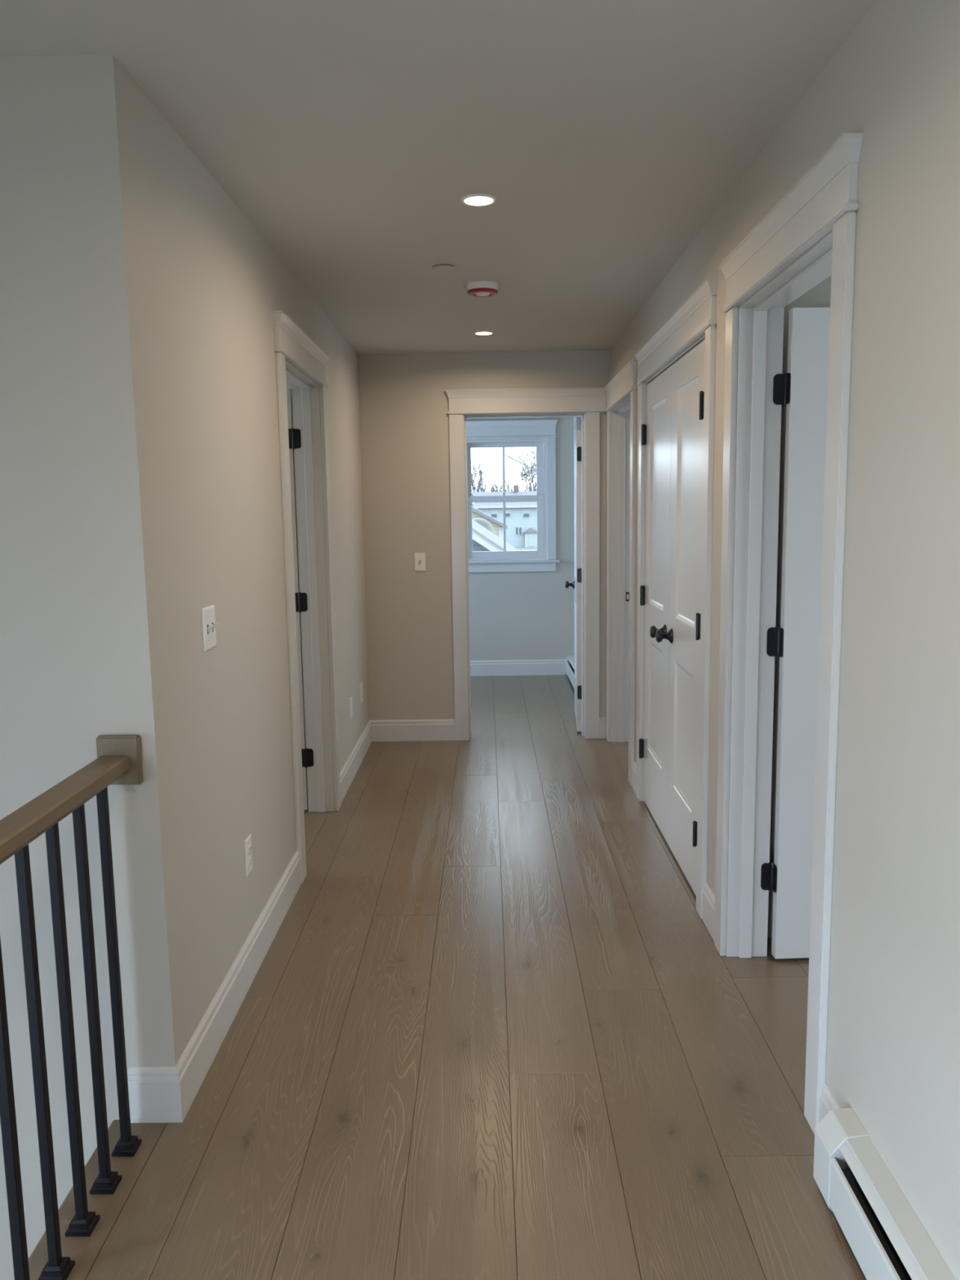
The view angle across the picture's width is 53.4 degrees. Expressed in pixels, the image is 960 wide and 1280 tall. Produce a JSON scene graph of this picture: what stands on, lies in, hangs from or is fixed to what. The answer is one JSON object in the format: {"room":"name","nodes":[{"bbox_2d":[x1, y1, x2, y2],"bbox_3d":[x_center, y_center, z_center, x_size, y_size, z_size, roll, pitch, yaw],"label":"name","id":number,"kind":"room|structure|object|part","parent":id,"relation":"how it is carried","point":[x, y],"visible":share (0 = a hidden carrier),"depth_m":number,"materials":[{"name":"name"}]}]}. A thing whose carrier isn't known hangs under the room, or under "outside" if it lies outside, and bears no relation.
{"room":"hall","nodes":[
{"label":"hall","id":0,"kind":"room"},
{"bbox_2d":[0,55,119,1279],"bbox_3d":[-1.510,1.359,2.421,1.300,5.221,0.125,-1,8,0],"label":"wall","id":1,"kind":"structure","parent":0,"point":[49,724],"depth_m":2.17,"materials":[{"name":"beige paint"}]},
{"bbox_2d":[51,53,369,1080],"bbox_3d":[-0.805,-0.288,4.082,0.128,2.421,3.866,-1,8,0],"label":"wall","id":2,"kind":"structure","parent":0,"point":[174,293],"depth_m":2.42,"materials":[{"name":"beige paint"}]},
{"bbox_2d":[200,604,217,652],"bbox_3d":[-0.740,-0.033,2.632,0.019,0.118,0.114,-1,8,0],"label":"light switch","id":3,"kind":"object","parent":2,"relation":"attached to","point":[208,620],"visible":1,"depth_m":2.62,"materials":[{"name":"white plastic"}]},
{"bbox_2d":[127,849,301,1123],"bbox_3d":[-0.781,1.002,3.049,0.128,0.138,1.502,-1,8,0],"label":"baseboard","id":4,"kind":"structure","parent":2,"relation":"attached to","point":[157,1094],"depth_m":2.54,"materials":[{"name":"white wood"}]},
{"bbox_2d":[244,833,253,877],"bbox_3d":[-0.731,0.683,3.026,0.008,0.117,0.072,-1,8,0],"label":"wall outlet","id":5,"kind":"object","parent":2,"relation":"attached to","point":[247,842],"visible":1,"depth_m":3.01,"materials":[{"name":"white plastic"}]},
{"bbox_2d":[248,844,251,853],"bbox_3d":[-0.729,0.663,3.023,0.003,0.028,0.029,-1,8,0],"label":"receptacle","id":6,"kind":"object","parent":5,"relation":"attached to","point":[249,846],"depth_m":3.02,"materials":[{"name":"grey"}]},
{"bbox_2d":[248,856,252,866],"bbox_3d":[-0.729,0.702,3.029,0.003,0.028,0.029,-1,8,0],"label":"receptacle","id":7,"kind":"object","parent":5,"relation":"attached to","point":[250,857],"depth_m":3.03,"materials":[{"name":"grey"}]},
{"bbox_2d":[286,388,313,809],"bbox_3d":[-0.914,-0.219,4.975,0.168,2.026,0.828,-1,8,-4],"label":"door","id":8,"kind":"structure","parent":2,"relation":"in","point":[295,437],"depth_m":4.57,"materials":[{"name":"white wood"}]},
{"bbox_2d":[272,310,341,883],"bbox_3d":[-0.784,-0.185,4.157,0.166,2.197,1.048,-1,8,0],"label":"trim","id":9,"kind":"structure","parent":2,"relation":"attached to","point":[300,362],"depth_m":4.50,"materials":[{"name":"white wood"}]},
{"bbox_3d":[-0.731,-0.053,3.708,0.019,2.053,0.086,-1,8,0],"label":"casing","id":10,"kind":"part","parent":9,"relation":"part of","materials":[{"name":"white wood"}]},
{"bbox_3d":[-0.736,-1.250,4.013,0.038,0.049,1.048,-1,8,0],"label":"head crown","id":11,"kind":"part","parent":9,"relation":"part of","materials":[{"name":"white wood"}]},
{"bbox_3d":[-0.725,-0.177,4.624,0.019,2.053,0.087,-1,8,0],"label":"casing","id":12,"kind":"part","parent":9,"relation":"part of","materials":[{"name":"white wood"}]},
{"bbox_2d":[349,696,352,719],"bbox_3d":[-0.717,0.377,5.318,0.006,0.117,0.072,-1,8,0],"label":"blank plate","id":13,"kind":"object","parent":2,"relation":"attached to","point":[350,698],"visible":1,"depth_m":5.30,"materials":[{"name":"white plastic"}]},
{"bbox_2d":[360,682,363,703],"bbox_3d":[-0.713,0.320,5.759,0.008,0.117,0.072,-1,8,0],"label":"wall outlet","id":14,"kind":"object","parent":2,"relation":"attached to","point":[361,684],"visible":1,"depth_m":5.73,"materials":[{"name":"white plastic"}]},
{"bbox_2d":[339,719,454,802],"bbox_3d":[-0.441,0.671,5.470,0.549,0.138,1.366,-1,8,0],"label":"baseboard","id":15,"kind":"structure","parent":2,"relation":"attached to","point":[413,730],"depth_m":6.13,"materials":[{"name":"white wood"}]},
{"bbox_2d":[0,0,876,354],"bbox_3d":[0.107,-1.484,3.225,7.800,0.150,10.350,-1,8,0],"label":"ceiling","id":16,"kind":"structure","parent":0,"point":[351,135],"depth_m":2.40,"materials":[{"name":"white paint"}]},
{"bbox_2d":[432,265,453,271],"bbox_3d":[-0.145,-1.473,3.783,0.084,0.005,0.084,-1,8,0],"label":"sprinkler cover","id":17,"kind":"object","parent":16,"relation":"attached to","point":[438,268],"visible":1,"depth_m":3.77,"materials":[{"name":"white paint"}]},
{"bbox_2d":[460,193,497,206],"bbox_3d":[-0.004,-1.380,2.974,0.113,0.025,0.113,-1,8,0],"label":"recessed light","id":18,"kind":"object","parent":16,"relation":"in","point":[477,199],"visible":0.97,"depth_m":2.97,"materials":[{"name":"white plastic"}]},
{"bbox_2d":[466,280,499,297],"bbox_3d":[0.011,-1.502,4.098,0.144,0.044,0.144,-1,8,0],"label":"smoke detector","id":19,"kind":"object","parent":16,"relation":"attached to","point":[478,288],"visible":1,"depth_m":4.05,"materials":[{"name":"white plastic"}]},
{"bbox_2d":[473,330,493,335],"bbox_3d":[0.021,-1.679,5.192,0.113,0.025,0.113,-1,8,0],"label":"recessed light","id":20,"kind":"object","parent":16,"relation":"in","point":[482,332],"visible":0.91,"depth_m":5.19,"materials":[{"name":"white plastic"}]},
{"bbox_2d":[286,350,609,719],"bbox_3d":[-1.473,-0.545,6.068,4.565,2.421,0.130,-1,8,0],"label":"wall","id":21,"kind":"structure","parent":0,"point":[404,400],"depth_m":5.95,"materials":[{"name":"beige paint"}]},
{"bbox_2d":[413,552,426,571],"bbox_3d":[-0.377,-0.489,5.993,0.071,0.116,0.019,-1,8,0],"label":"light switch","id":22,"kind":"object","parent":21,"relation":"attached to","point":[420,557],"visible":1,"depth_m":6.00,"materials":[{"name":"white plastic"}]},
{"bbox_2d":[444,386,606,740],"bbox_3d":[0.298,-0.457,6.049,0.986,2.197,0.168,-1,8,0],"label":"trim","id":23,"kind":"structure","parent":21,"relation":"attached to","point":[588,403],"depth_m":5.95,"materials":[{"name":"white wood"}]},
{"bbox_3d":[-0.132,-0.372,6.007,0.087,2.053,0.019,-1,8,0],"label":"casing","id":24,"kind":"part","parent":23,"relation":"part of","materials":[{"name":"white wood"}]},
{"bbox_3d":[0.281,-1.512,5.841,0.986,0.049,0.038,-1,8,0],"label":"head crown","id":25,"kind":"part","parent":23,"relation":"part of","materials":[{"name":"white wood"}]},
{"bbox_3d":[0.708,-0.384,6.000,0.087,2.053,0.019,-1,8,0],"label":"casing","id":26,"kind":"part","parent":23,"relation":"part of","materials":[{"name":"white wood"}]},
{"bbox_2d":[564,417,582,731],"bbox_3d":[0.666,-0.447,6.488,0.168,2.026,0.775,0,8,4],"label":"door","id":27,"kind":"structure","parent":21,"relation":"in","point":[575,584],"depth_m":6.21,"materials":[{"name":"white wood"}]},
{"bbox_3d":[0.631,-0.396,6.827,0.044,0.054,0.054,0,8,4],"label":"knob","id":28,"kind":"part","parent":27,"relation":"part of","materials":[{"name":"black metal"}]},
{"bbox_2d":[599,716,605,738],"bbox_3d":[0.786,0.564,6.130,0.039,0.138,0.014,-1,8,0],"label":"baseboard","id":29,"kind":"structure","parent":21,"relation":"attached to","point":[602,719],"depth_m":6.12,"materials":[{"name":"white wood"}]},
{"bbox_2d":[85,675,866,1279],"bbox_3d":[0.148,1.121,3.707,7.800,0.300,10.350,-1,8,0],"label":"floor","id":30,"kind":"structure","parent":0,"point":[493,1027],"depth_m":2.52,"materials":[{"name":"brown wood"}]},
{"bbox_2d":[480,472,536,477],"bbox_3d":[0.738,-15.261,110.953,30.320,9.650,0.304,-1,8,0],"label":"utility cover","id":31,"kind":"object","parent":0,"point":[519,473],"visible":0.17,"depth_m":110.39,"materials":[{"name":"grey plant"}]},
{"bbox_2d":[466,416,573,660],"bbox_3d":[-0.632,-0.880,8.463,2.915,2.421,0.140,-1,8,0],"label":"wall","id":32,"kind":"structure","parent":0,"point":[521,615],"depth_m":8.46,"materials":[{"name":"beige paint"}]},
{"bbox_2d":[466,419,559,572],"bbox_3d":[-0.192,-1.248,8.385,1.764,1.305,0.180,-1,8,0],"label":"window","id":33,"kind":"structure","parent":32,"relation":"in","point":[540,434],"depth_m":8.37,"materials":[{"name":"white wood"}]},
{"bbox_3d":[0.208,-1.485,8.403,0.700,0.491,0.030,-1,8,0],"label":"sash","id":34,"kind":"part","parent":33,"relation":"part of","materials":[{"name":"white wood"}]},
{"bbox_3d":[0.215,-0.998,8.427,0.700,0.545,0.032,-1,8,0],"label":"sash","id":35,"kind":"part","parent":33,"relation":"part of","materials":[{"name":"white wood"}]},
{"bbox_3d":[0.212,-1.230,8.416,0.742,1.044,0.097,-1,8,0],"label":"frame","id":36,"kind":"part","parent":33,"relation":"part of","materials":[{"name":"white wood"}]},
{"bbox_3d":[-0.202,-1.861,8.238,1.745,0.049,0.038,-1,8,0],"label":"head crown","id":37,"kind":"part","parent":33,"relation":"part of","materials":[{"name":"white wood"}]},
{"bbox_3d":[0.624,-1.228,8.327,0.076,1.052,0.019,-1,8,0],"label":"casing","id":38,"kind":"part","parent":33,"relation":"part of","materials":[{"name":"white wood"}]},
{"bbox_2d":[470,659,566,675],"bbox_3d":[-0.608,0.413,7.411,2.745,0.138,2.288,-1,8,0],"label":"baseboard","id":39,"kind":"structure","parent":32,"relation":"attached to","point":[517,667],"depth_m":8.52,"materials":[{"name":"white wood"}]},
{"bbox_2d":[573,0,959,1279],"bbox_3d":[0.858,-0.220,3.385,0.133,2.421,10.080,-1,8,0],"label":"wall","id":40,"kind":"structure","parent":0,"point":[893,1055],"depth_m":1.78,"materials":[{"name":"beige paint"}]},
{"bbox_2d":[565,654,574,688],"bbox_3d":[0.798,0.313,7.811,0.078,0.171,1.448,-1,8,0],"label":"baseboard heater","id":41,"kind":"object","parent":40,"relation":"attached to","point":[570,660],"visible":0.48,"depth_m":8.20,"materials":[{"name":"white metal"}]},
{"bbox_3d":[0.814,0.312,7.810,0.045,0.165,1.263,-1,8,0],"label":"panel","id":42,"kind":"part","parent":41,"relation":"part of","materials":[{"name":"white metal"}]},
{"bbox_2d":[604,360,637,785],"bbox_3d":[0.854,-0.385,5.453,0.170,2.197,1.100,-1,8,0],"label":"trim","id":43,"kind":"structure","parent":40,"relation":"attached to","point":[620,410],"depth_m":5.83,"materials":[{"name":"white wood"}]},
{"bbox_3d":[0.801,-0.377,5.943,0.019,2.053,0.089,-1,8,0],"label":"casing","id":44,"kind":"part","parent":43,"relation":"part of","materials":[{"name":"white wood"}]},
{"bbox_3d":[0.772,-1.448,5.311,0.038,0.049,1.100,-1,8,0],"label":"head crown","id":45,"kind":"part","parent":43,"relation":"part of","materials":[{"name":"white wood"}]},
{"bbox_3d":[0.913,-0.268,5.905,0.022,0.057,0.002,-1,8,0],"label":"strike plate","id":46,"kind":"part","parent":43,"relation":"part of","materials":[{"name":"black metal"}]},
{"bbox_3d":[0.795,-0.248,4.980,0.019,2.053,0.087,-1,8,0],"label":"casing","id":47,"kind":"part","parent":43,"relation":"part of","materials":[{"name":"white wood"}]},
{"bbox_2d":[631,760,636,793],"bbox_3d":[0.811,0.719,4.971,0.014,0.138,0.187,-1,8,0],"label":"baseboard","id":48,"kind":"structure","parent":40,"relation":"attached to","point":[634,765],"depth_m":4.99,"materials":[{"name":"white wood"}]},
{"bbox_2d":[639,365,671,839],"bbox_3d":[0.787,-0.162,4.356,0.102,2.026,0.626,-1,8,0],"label":"door","id":49,"kind":"structure","parent":40,"relation":"in","point":[656,434],"depth_m":4.36,"materials":[{"name":"white wood"}]},
{"bbox_3d":[0.759,-0.036,4.133,0.044,0.054,0.054,-1,8,0],"label":"knob","id":50,"kind":"part","parent":49,"relation":"part of","materials":[{"name":"black metal"}]},
{"bbox_2d":[634,278,718,919],"bbox_3d":[0.845,-0.190,4.003,0.170,2.197,1.526,-1,8,0],"label":"trim","id":51,"kind":"structure","parent":40,"relation":"attached to","point":[695,322],"depth_m":3.38,"materials":[{"name":"white wood"}]},
{"bbox_3d":[0.793,-0.211,4.707,0.019,2.053,0.088,-1,8,0],"label":"casing","id":52,"kind":"part","parent":51,"relation":"part of","materials":[{"name":"white wood"}]},
{"bbox_3d":[0.762,-1.253,3.860,0.038,0.049,1.526,-1,8,0],"label":"head crown","id":53,"kind":"part","parent":51,"relation":"part of","materials":[{"name":"white wood"}]},
{"bbox_3d":[0.784,-0.024,3.315,0.019,2.053,0.082,-1,8,0],"label":"casing","id":54,"kind":"part","parent":51,"relation":"part of","materials":[{"name":"white wood"}]},
{"bbox_2d":[655,339,705,895],"bbox_3d":[0.783,-0.074,3.704,0.102,2.026,0.684,-1,8,0],"label":"door","id":55,"kind":"structure","parent":40,"relation":"in","point":[683,635],"depth_m":3.75,"materials":[{"name":"white wood"}]},
{"bbox_3d":[0.758,-0.016,3.989,0.044,0.054,0.054,-1,8,0],"label":"knob","id":56,"kind":"part","parent":55,"relation":"part of","materials":[{"name":"black metal"}]},
{"bbox_2d":[702,882,715,941],"bbox_3d":[0.800,0.944,3.303,0.014,0.138,0.199,-1,8,0],"label":"baseboard","id":57,"kind":"structure","parent":40,"relation":"attached to","point":[708,898],"depth_m":3.31,"materials":[{"name":"white wood"}]},
{"bbox_2d":[714,133,862,1134],"bbox_3d":[0.835,0.003,2.571,0.170,2.197,1.038,-1,8,0],"label":"trim","id":58,"kind":"structure","parent":40,"relation":"attached to","point":[808,237],"depth_m":2.86,"materials":[{"name":"white wood"}]},
{"bbox_3d":[0.782,0.014,3.034,0.019,2.053,0.085,-1,8,0],"label":"casing","id":59,"kind":"part","parent":58,"relation":"part of","materials":[{"name":"white wood"}]},
{"bbox_3d":[0.752,-1.060,2.428,0.038,0.049,1.038,-1,8,0],"label":"head crown","id":60,"kind":"part","parent":58,"relation":"part of","materials":[{"name":"white wood"}]},
{"bbox_3d":[0.776,0.136,2.127,0.019,2.053,0.085,-1,8,0],"label":"casing","id":61,"kind":"part","parent":58,"relation":"part of","materials":[{"name":"white wood"}]},
{"bbox_2d":[760,307,830,959],"bbox_3d":[1.323,0.015,2.979,0.853,2.026,0.168,-1,8,-2],"label":"door","id":62,"kind":"structure","parent":40,"relation":"in","point":[803,388],"depth_m":2.94,"materials":[{"name":"white wood"}]},
{"bbox_2d":[818,1083,840,1123],"bbox_3d":[0.792,1.101,2.137,0.014,0.138,0.151,-1,8,0],"label":"baseboard","id":63,"kind":"structure","parent":40,"relation":"attached to","point":[828,1102],"depth_m":2.18,"materials":[{"name":"white wood"}]},
{"bbox_2d":[813,1107,956,1279],"bbox_3d":[0.748,1.323,0.309,0.078,0.171,3.529,-1,8,0],"label":"baseboard heater","id":64,"kind":"object","parent":40,"relation":"attached to","point":[886,1236],"visible":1,"depth_m":1.82,"materials":[{"name":"white metal"}]},
{"bbox_3d":[0.716,1.340,0.311,0.010,0.109,3.344,-1,8,0],"label":"panel","id":65,"kind":"part","parent":64,"relation":"part of","materials":[{"name":"white metal"}]},
{"bbox_3d":[0.764,1.322,0.309,0.045,0.165,3.344,-1,8,0],"label":"panel","id":66,"kind":"part","parent":64,"relation":"part of","materials":[{"name":"white metal"}]},
{"bbox_2d":[767,275,831,937],"bbox_3d":[2.223,-0.207,3.136,2.602,2.421,0.100,-1,8,0],"label":"wall","id":67,"kind":"structure","parent":0,"point":[819,296],"depth_m":3.07,"materials":[{"name":"beige paint"}]},
{"bbox_3d":[-0.812,2.825,0.636,0.115,2.770,3.796,-1,8,0],"label":"wall","id":68,"kind":"structure","parent":0,"visible":0},
{"bbox_2d":[28,1120,167,1279],"bbox_3d":[-0.842,1.438,0.449,0.140,0.030,3.796,-1,8,0],"label":"trim","id":69,"kind":"structure","parent":68,"relation":"on","point":[84,1251],"depth_m":2.04,"materials":[{"name":"brown wood"}]},
{"bbox_2d":[0,734,143,1279],"bbox_3d":[-0.831,0.860,1.027,0.098,0.960,2.496,-1,8,0],"label":"stair railing","id":70,"kind":"object","parent":69,"relation":"on","point":[118,761],"visible":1,"depth_m":1.91,"materials":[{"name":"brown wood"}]},
{"bbox_3d":[-0.845,0.453,0.962,0.066,0.047,2.476,-1,8,0],"label":"handrail","id":71,"kind":"part","parent":70,"relation":"part of","materials":[{"name":"brown wood"}]},
{"label":"outside","id":72,"kind":"structure","parent":0,"visible":0},
{"bbox_2d":[515,546,546,559],"bbox_3d":[1.500,-24.010,213.954,400.000,0.500,409.500,-1,8,0],"label":"ground","id":73,"kind":"structure","parent":72,"point":[520,548],"depth_m":113.82,"materials":[{"name":"white snow"}]},
{"bbox_2d":[471,455,492,496],"bbox_3d":[-1.364,-19.743,133.343,6.550,12.626,7.327,-1,8,0],"label":"bare tree","id":74,"kind":"object","parent":73,"relation":"on","point":[480,477],"visible":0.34,"depth_m":132.90,"materials":[{"name":"grey plant"}]},
{"bbox_2d":[472,518,493,533],"bbox_3d":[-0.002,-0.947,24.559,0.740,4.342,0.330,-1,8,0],"label":"satellite dish","id":75,"kind":"object","parent":73,"relation":"on","point":[483,522],"visible":0.16,"depth_m":24.18,"materials":[{"name":"white metal"}]},
{"bbox_2d":[471,506,507,539],"bbox_3d":[-2.350,-4.310,44.313,7.060,5.810,9.450,-1,8,0],"label":"house","id":76,"kind":"structure","parent":73,"relation":"on","point":[497,526],"depth_m":39.68,"materials":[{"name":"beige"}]},
{"bbox_2d":[475,475,506,492],"bbox_3d":[1.715,-20.500,147.371,5.455,10.322,6.856,-1,8,0],"label":"bare tree","id":77,"kind":"object","parent":73,"relation":"on","point":[492,485],"visible":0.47,"depth_m":147.11,"materials":[{"name":"grey plant"}]},
{"bbox_2d":[471,519,519,560],"bbox_3d":[-1.644,-0.796,19.469,7.400,5.451,7.620,-1,8,0],"label":"garage","id":78,"kind":"structure","parent":73,"relation":"on","point":[483,540],"depth_m":15.94,"materials":[{"name":"grey wood"}]},
{"bbox_2d":[472,484,537,547],"bbox_3d":[7.178,-15.975,122.469,16.100,7.800,9.700,-1,8,0],"label":"house","id":79,"kind":"structure","parent":73,"relation":"on","point":[521,517],"depth_m":119.02,"materials":[{"name":"blue"}]},
{"bbox_3d":[6.368,-12.342,118.246,0.850,1.550,0.050,-1,8,0],"label":"door","id":80,"kind":"part","parent":79,"relation":"part of","materials":[{"name":"white wood"}]},
{"bbox_2d":[499,480,533,491],"bbox_3d":[5.983,-19.793,145.590,6.173,9.237,7.102,-1,8,0],"label":"bare tree","id":81,"kind":"object","parent":73,"relation":"on","point":[507,486],"visible":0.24,"depth_m":144.86,"materials":[{"name":"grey plant"}]},
{"bbox_2d":[501,447,536,471],"bbox_3d":[2.800,-3.734,29.795,3.303,8.399,4.299,4,9,33],"label":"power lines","id":82,"kind":"object","parent":73,"relation":"on","point":[518,461],"visible":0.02,"depth_m":28.76,"materials":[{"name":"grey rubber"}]},
{"bbox_2d":[513,448,536,491],"bbox_3d":[7.810,-20.202,131.540,6.347,13.739,8.010,-1,8,0],"label":"bare tree","id":83,"kind":"object","parent":73,"relation":"on","point":[524,468],"visible":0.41,"depth_m":131.16,"materials":[{"name":"grey plant"}]}
]}

